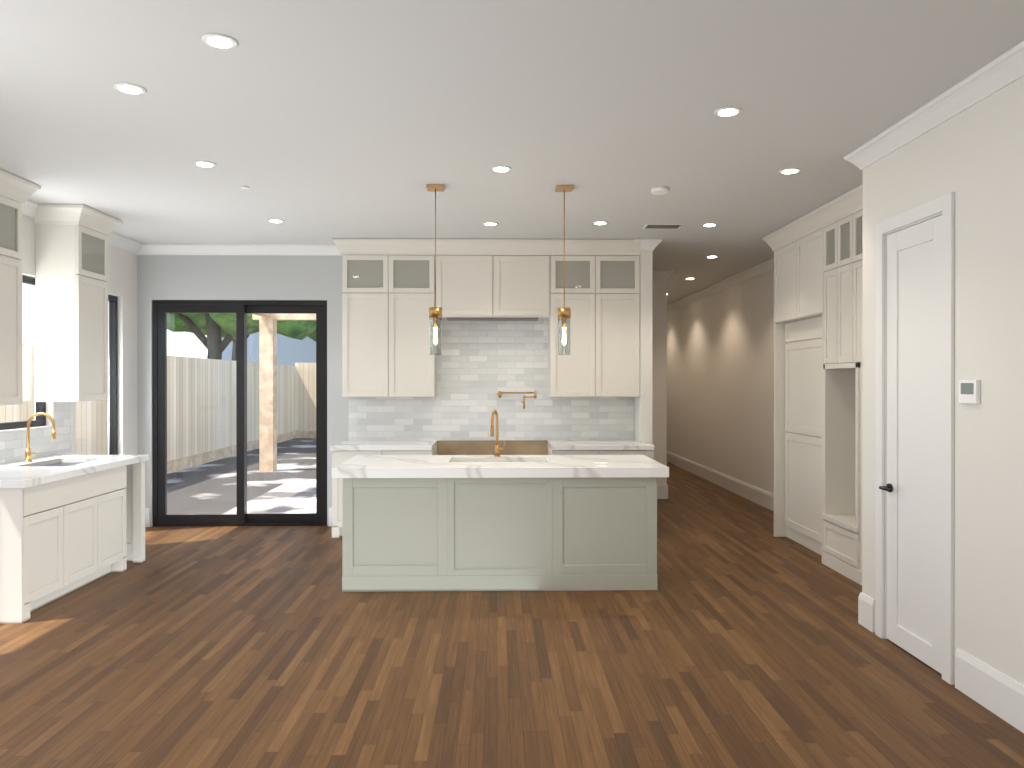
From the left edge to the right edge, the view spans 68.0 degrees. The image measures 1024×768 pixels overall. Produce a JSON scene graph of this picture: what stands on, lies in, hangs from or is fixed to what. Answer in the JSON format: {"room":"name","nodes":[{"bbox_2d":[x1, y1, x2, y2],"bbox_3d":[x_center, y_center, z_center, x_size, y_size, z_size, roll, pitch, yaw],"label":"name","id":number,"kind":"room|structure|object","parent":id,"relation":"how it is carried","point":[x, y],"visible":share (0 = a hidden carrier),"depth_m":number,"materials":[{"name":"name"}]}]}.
{"room":"kitchen","nodes":[
{"label":"kitchen","id":0,"kind":"room"},
{"bbox_2d":[0,462,1023,767],"bbox_3d":[-0.390,1.593,6.698,7.475,0.120,18.900,0,0,-1],"label":"floor","id":1,"kind":"structure","parent":0,"point":[740,636],"depth_m":4.08,"materials":[{"name":"brown wood"}]},
{"bbox_2d":[0,480,71,623],"bbox_3d":[-3.548,1.102,5.130,0.795,0.870,0.534,0,0,-1],"label":"base cabinet","id":2,"kind":"object","parent":1,"relation":"on","point":[69,524],"depth_m":5.01,"materials":[{"name":"white wood"}]},
{"bbox_2d":[0,456,147,487],"bbox_3d":[-3.545,0.640,5.715,0.823,0.049,1.735,0,0,-1],"label":"countertop","id":3,"kind":"structure","parent":2,"relation":"on","point":[46,469],"depth_m":5.64,"materials":[{"name":"white stone"}]},
{"bbox_2d":[24,412,56,462],"bbox_3d":[-3.721,0.418,6.027,0.242,0.392,0.129,0,0,-1],"label":"faucet","id":4,"kind":"object","parent":3,"relation":"on","point":[28,452],"depth_m":5.98,"materials":[{"name":"gold metal"}]},
{"bbox_2d":[10,462,109,472],"bbox_3d":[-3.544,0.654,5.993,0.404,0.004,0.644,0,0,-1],"label":"sink","id":5,"kind":"object","parent":3,"relation":"in","point":[41,463],"depth_m":6.15,"materials":[{"name":"silver metal"}]},
{"bbox_2d":[72,472,103,591],"bbox_3d":[-3.556,1.101,5.564,0.795,0.870,0.573,0,0,-1],"label":"base cabinet","id":6,"kind":"object","parent":1,"relation":"on","point":[87,491],"depth_m":5.68,"materials":[{"name":"white wood"}]},
{"bbox_2d":[104,464,127,575],"bbox_3d":[-3.565,1.100,5.987,0.795,0.870,0.513,0,0,-1],"label":"base cabinet","id":7,"kind":"object","parent":1,"relation":"on","point":[116,479],"depth_m":6.10,"materials":[{"name":"white wood"}]},
{"bbox_2d":[332,452,389,537],"bbox_3d":[-1.516,1.094,7.858,0.558,0.870,0.631,0,0,-1],"label":"base cabinet","id":8,"kind":"object","parent":1,"relation":"on","point":[338,458],"depth_m":7.54,"materials":[{"name":"white wood"}]},
{"bbox_2d":[330,441,436,451],"bbox_3d":[-1.302,0.634,7.849,1.005,0.049,0.655,0,0,-1],"label":"countertop","id":9,"kind":"structure","parent":8,"relation":"on","point":[343,446],"depth_m":7.54,"materials":[{"name":"white stone"}]},
{"bbox_2d":[390,444,436,454],"bbox_3d":[-1.079,1.094,7.866,0.557,0.870,0.631,0,0,-1],"label":"base cabinet","id":10,"kind":"object","parent":1,"relation":"on","point":[435,445],"depth_m":7.55,"materials":[{"name":"white wood"}]},
{"bbox_2d":[342,478,656,591],"bbox_3d":[-0.094,1.111,6.052,2.338,0.845,0.848,0,0,-1],"label":"kitchen island","id":11,"kind":"object","parent":1,"relation":"on","point":[495,522],"depth_m":5.64,"materials":[{"name":"grey wood"}]},
{"bbox_2d":[332,462,667,477],"bbox_3d":[-0.084,0.652,5.776,2.480,0.074,0.390,0,0,-1],"label":"island countertop","id":12,"kind":"structure","parent":11,"relation":"on","point":[346,469],"depth_m":5.60,"materials":[{"name":"white stone"}]},
{"bbox_2d":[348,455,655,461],"bbox_3d":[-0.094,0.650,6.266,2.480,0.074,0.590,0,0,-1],"label":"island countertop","id":13,"kind":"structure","parent":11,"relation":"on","point":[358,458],"depth_m":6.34,"materials":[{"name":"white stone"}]},
{"bbox_2d":[490,410,503,457],"bbox_3d":[-0.118,0.414,6.361,0.125,0.398,0.212,0,0,-1],"label":"faucet","id":14,"kind":"object","parent":13,"relation":"on","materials":[{"name":"gold metal"}]},
{"bbox_2d":[452,458,543,461],"bbox_3d":[-0.112,0.736,6.166,0.804,0.204,0.414,0,0,-1],"label":"sink","id":15,"kind":"object","parent":13,"relation":"in","point":[453,459],"depth_m":6.36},
{"bbox_2d":[547,444,605,454],"bbox_3d":[0.653,1.094,7.900,0.528,0.870,0.631,0,0,-1],"label":"base cabinet","id":16,"kind":"object","parent":1,"relation":"on","point":[548,445],"depth_m":7.59,"materials":[{"name":"white wood"}]},
{"bbox_2d":[547,440,653,451],"bbox_3d":[0.902,0.634,7.892,1.025,0.049,0.655,0,0,-1],"label":"countertop","id":17,"kind":"structure","parent":16,"relation":"on","point":[555,445],"depth_m":7.60,"materials":[{"name":"white stone"}]},
{"bbox_2d":[606,452,645,455],"bbox_3d":[1.062,1.094,7.908,0.529,0.870,0.631,0,0,-1],"label":"base cabinet","id":18,"kind":"object","parent":1,"relation":"on","point":[607,453],"depth_m":7.59,"materials":[{"name":"white wood"}]},
{"bbox_2d":[762,184,862,584],"bbox_3d":[2.887,0.028,6.301,0.635,3.011,2.835,0,0,-1],"label":"built-in cabinet","id":19,"kind":"object","parent":1,"relation":"on","point":[818,262],"visible":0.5,"depth_m":6.51,"materials":[{"name":"white wood"}]},
{"bbox_2d":[0,76,1023,685],"bbox_3d":[-0.390,0.000,6.694,7.475,3.065,18.900,0,0,-1],"label":"wall","id":20,"kind":"structure","parent":0,"point":[706,382],"depth_m":4.80,"materials":[{"name":"white paint"}]},
{"bbox_2d":[0,169,40,404],"bbox_3d":[-3.727,-0.662,5.231,0.440,1.626,0.880,0,0,-1],"label":"upper cabinet","id":21,"kind":"object","parent":20,"relation":"attached to","point":[16,192],"visible":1,"depth_m":5.46,"materials":[{"name":"painted wood"},{"name":"glass"}]},
{"bbox_2d":[0,275,45,429],"bbox_3d":[-4.044,-0.266,5.981,0.060,1.252,1.152,0,0,-1],"label":"window","id":22,"kind":"structure","parent":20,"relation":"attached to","point":[39,420],"depth_m":6.36,"materials":[{"name":"black"}]},
{"bbox_2d":[0,402,70,463],"bbox_3d":[-3.956,0.380,5.859,0.010,0.470,1.970,0,0,-1],"label":"tile backsplash","id":23,"kind":"structure","parent":20,"relation":"attached to","point":[13,446],"depth_m":6.41,"materials":[{"name":"white tile"}]},
{"bbox_2d":[33,204,121,401],"bbox_3d":[-3.753,-0.665,6.571,0.440,1.626,0.660,0,0,-1],"label":"upper cabinet","id":24,"kind":"object","parent":20,"relation":"attached to","point":[71,302],"visible":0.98,"depth_m":6.33,"materials":[{"name":"painted wood"},{"name":"glass"}]},
{"bbox_2d":[75,295,117,454],"bbox_3d":[-4.071,0.166,7.362,0.060,2.122,0.872,0,0,-1],"label":"window","id":25,"kind":"structure","parent":20,"relation":"in","point":[113,383],"depth_m":7.75,"materials":[{"name":"black metal"}]},
{"bbox_2d":[153,300,326,525],"bbox_3d":[-2.923,0.315,8.215,1.862,2.425,0.110,0,0,-1],"label":"door frame","id":26,"kind":"structure","parent":20,"relation":"attached to","point":[241,309],"depth_m":8.17,"materials":[{"name":"black metal"}]},
{"bbox_2d":[340,238,435,396],"bbox_3d":[-1.276,-0.674,7.998,0.954,1.616,0.351,0,0,-1],"label":"upper cabinet","id":27,"kind":"object","parent":20,"relation":"attached to","point":[388,293],"depth_m":7.83,"materials":[{"name":"white wood"}]},
{"bbox_2d":[436,239,495,396],"bbox_3d":[-0.532,-0.674,8.012,0.663,1.616,0.351,0,0,-1],"label":"upper cabinet","id":28,"kind":"object","parent":20,"relation":"attached to","point":[465,268],"depth_m":7.84,"materials":[{"name":"white wood"}]},
{"bbox_2d":[348,320,633,440],"bbox_3d":[-0.218,-0.042,8.192,3.077,1.300,0.010,0,0,-1],"label":"tile backsplash","id":29,"kind":"structure","parent":20,"relation":"attached to","point":[481,365],"depth_m":8.19,"materials":[{"name":"white tile"}]},
{"bbox_2d":[497,391,536,408],"bbox_3d":[0.051,0.171,8.132,0.422,0.185,0.122,0,0,-1],"label":"pot filler","id":30,"kind":"object","parent":29,"relation":"attached to","point":[499,393],"visible":1,"depth_m":8.12,"materials":[{"name":"gold metal"}]},
{"bbox_2d":[437,440,546,454],"bbox_3d":[-0.211,1.070,8.192,1.186,0.918,0.012,0,0,-1],"label":"trim panel","id":31,"kind":"object","parent":20,"relation":"attached to","point":[538,447],"visible":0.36,"depth_m":8.19,"materials":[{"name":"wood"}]},
{"bbox_2d":[22,41,1023,311],"bbox_3d":[-0.390,-1.429,6.690,7.175,0.105,18.600,0,0,-1],"label":"crown molding","id":32,"kind":"structure","parent":20,"relation":"attached to","point":[994,75],"depth_m":4.67,"materials":[{"name":"white paint"}]},
{"bbox_2d":[496,239,555,396],"bbox_3d":[0.127,-0.674,8.025,0.655,1.616,0.351,0,0,-1],"label":"upper cabinet","id":33,"kind":"object","parent":20,"relation":"attached to","point":[525,268],"depth_m":7.86,"materials":[{"name":"white wood"}]},
{"bbox_2d":[145,451,1023,732],"bbox_3d":[-0.390,1.433,6.697,7.175,0.200,18.600,0,0,-1],"label":"baseboard","id":34,"kind":"structure","parent":20,"relation":"attached to","point":[995,692],"depth_m":3.78,"materials":[{"name":"white paint"}]},
{"bbox_2d":[556,239,639,396],"bbox_3d":[0.857,-0.674,8.040,0.933,1.616,0.351,0,0,-1],"label":"upper cabinet","id":35,"kind":"object","parent":20,"relation":"attached to","point":[602,276],"depth_m":7.87,"materials":[{"name":"white wood"}]},
{"bbox_2d":[875,192,954,684],"bbox_3d":[2.298,0.278,4.274,0.212,2.521,0.777,0,0,-1],"label":"door","id":36,"kind":"structure","parent":20,"relation":"attached to","point":[914,457],"depth_m":4.26,"materials":[{"name":"white paint"}]},
{"bbox_2d":[959,380,979,403],"bbox_3d":[2.254,0.038,3.745,0.023,0.115,0.140,0,0,-1],"label":"thermostat","id":37,"kind":"object","parent":20,"relation":"attached to","point":[969,391],"visible":1,"depth_m":3.72,"materials":[{"name":"white plastic"}]},
{"bbox_2d":[0,0,1023,304],"bbox_3d":[-0.390,-1.552,6.690,7.475,0.140,18.900,0,0,-1],"label":"ceiling","id":38,"kind":"structure","parent":0,"point":[316,120],"depth_m":4.10,"materials":[{"name":"grey paint"}]},
{"bbox_2d":[113,82,146,94],"bbox_3d":[-1.897,-1.471,3.773,0.146,0.007,0.155,0,0,-1],"label":"recessed light","id":39,"kind":"object","parent":38,"relation":"in","point":[129,88],"depth_m":3.78,"materials":[{"name":"white paint"}]},
{"bbox_2d":[193,160,216,166],"bbox_3d":[-2.051,-1.474,5.067,0.147,0.007,0.140,0,0,-1],"label":"recessed light","id":40,"kind":"object","parent":38,"relation":"in","point":[200,163],"depth_m":5.08,"materials":[{"name":"white paint"}]},
{"bbox_2d":[201,33,238,48],"bbox_3d":[-1.248,-1.469,3.248,0.147,0.007,0.144,0,0,-1],"label":"recessed light","id":41,"kind":"object","parent":38,"relation":"in","point":[219,41],"depth_m":3.25,"materials":[{"name":"white paint"}]},
{"bbox_2d":[267,219,283,222],"bbox_3d":[-2.137,-1.479,6.875,0.148,0.007,0.130,0,0,-1],"label":"recessed light","id":42,"kind":"object","parent":38,"relation":"in","point":[269,220],"depth_m":6.87,"materials":[{"name":"white paint"}]},
{"bbox_2d":[426,184,443,354],"bbox_3d":[-0.572,-0.848,5.688,0.124,1.261,0.124,0,0,-1],"label":"pendant light","id":43,"kind":"object","parent":38,"relation":"hanging from","point":[435,313],"visible":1,"depth_m":5.67,"materials":[{"name":"gold metal"}]},
{"bbox_2d":[482,222,498,225],"bbox_3d":[-0.198,-1.479,7.006,0.147,0.007,0.135,0,0,-1],"label":"recessed light","id":44,"kind":"object","parent":38,"relation":"in","point":[485,223],"depth_m":7.00,"materials":[{"name":"white paint"}]},
{"bbox_2d":[490,166,511,171],"bbox_3d":[-0.075,-1.475,5.197,0.144,0.007,0.124,0,0,-1],"label":"recessed light","id":45,"kind":"object","parent":38,"relation":"in","point":[496,168],"depth_m":5.20,"materials":[{"name":"white paint"}]},
{"bbox_2d":[555,185,572,354],"bbox_3d":[0.393,-0.848,5.707,0.124,1.261,0.124,0,0,-1],"label":"pendant light","id":46,"kind":"object","parent":38,"relation":"hanging from","point":[564,313],"visible":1,"depth_m":5.69,"materials":[{"name":"gold metal"}]},
{"bbox_2d":[592,221,608,224],"bbox_3d":[0.808,-1.479,6.962,0.146,0.007,0.133,0,0,-1],"label":"recessed light","id":47,"kind":"object","parent":38,"relation":"in","point":[596,222],"depth_m":6.96,"materials":[{"name":"white paint"}]},
{"bbox_2d":[642,224,683,228],"bbox_3d":[1.415,-1.479,7.120,0.350,0.009,0.190,0,0,-1],"label":"ceiling vent","id":48,"kind":"object","parent":38,"relation":"in","point":[662,226],"visible":0.98,"depth_m":7.11,"materials":[{"name":"white metal"}]},
{"bbox_2d":[701,223,717,226],"bbox_3d":[1.834,-1.479,7.050,0.142,0.007,0.136,0,0,-1],"label":"recessed light","id":49,"kind":"object","parent":38,"relation":"in","point":[707,224],"depth_m":7.05,"materials":[{"name":"white paint"}]},
{"bbox_2d":[714,106,742,116],"bbox_3d":[1.164,-1.472,4.093,0.146,0.007,0.152,0,0,-1],"label":"recessed light","id":50,"kind":"object","parent":38,"relation":"in","point":[728,111],"depth_m":4.09,"materials":[{"name":"white paint"}]},
{"bbox_2d":[778,168,801,173],"bbox_3d":[1.917,-1.475,5.246,0.148,0.007,0.126,0,0,-1],"label":"recessed light","id":51,"kind":"object","parent":38,"relation":"in","point":[787,170],"depth_m":5.25,"materials":[{"name":"white paint"}]},
{"label":"outside","id":52,"kind":"structure","parent":0,"visible":0},
{"bbox_2d":[167,438,315,514],"bbox_3d":[-0.296,1.701,15.002,80.000,0.220,90.000,0,0,-1],"label":"ground","id":53,"kind":"structure","parent":52,"point":[200,501],"depth_m":12.11,"materials":[{"name":"concrete"}]},
{"bbox_2d":[0,344,315,473],"bbox_3d":[0.886,0.523,6.285,13.980,2.220,32.530,0,0,-1],"label":"fence","id":54,"kind":"object","parent":53,"relation":"on","point":[219,375],"depth_m":15.45,"materials":[{"name":"brown wood"}]},
{"bbox_2d":[167,313,315,360],"bbox_3d":[-2.764,-2.354,22.754,18.534,7.917,12.532,0,0,-1],"label":"trees","id":55,"kind":"object","parent":53,"relation":"on","point":[310,329],"depth_m":18.72,"materials":[{"name":"green plant"}]},
{"bbox_2d":[221,332,315,365],"bbox_3d":[-8.208,-0.994,35.843,9.000,5.100,8.000,0,0,-1],"label":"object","id":56,"kind":"structure","parent":53,"relation":"on","point":[302,348],"depth_m":31.81,"materials":[{"name":"blue"}]},
{"bbox_2d":[251,313,315,471],"bbox_3d":[-1.478,0.095,11.523,6.500,3.050,5.500,0,0,-1],"label":"pergola","id":57,"kind":"object","parent":53,"relation":"on","point":[267,342],"depth_m":13.97,"materials":[{"name":"brown wood"}]}
]}

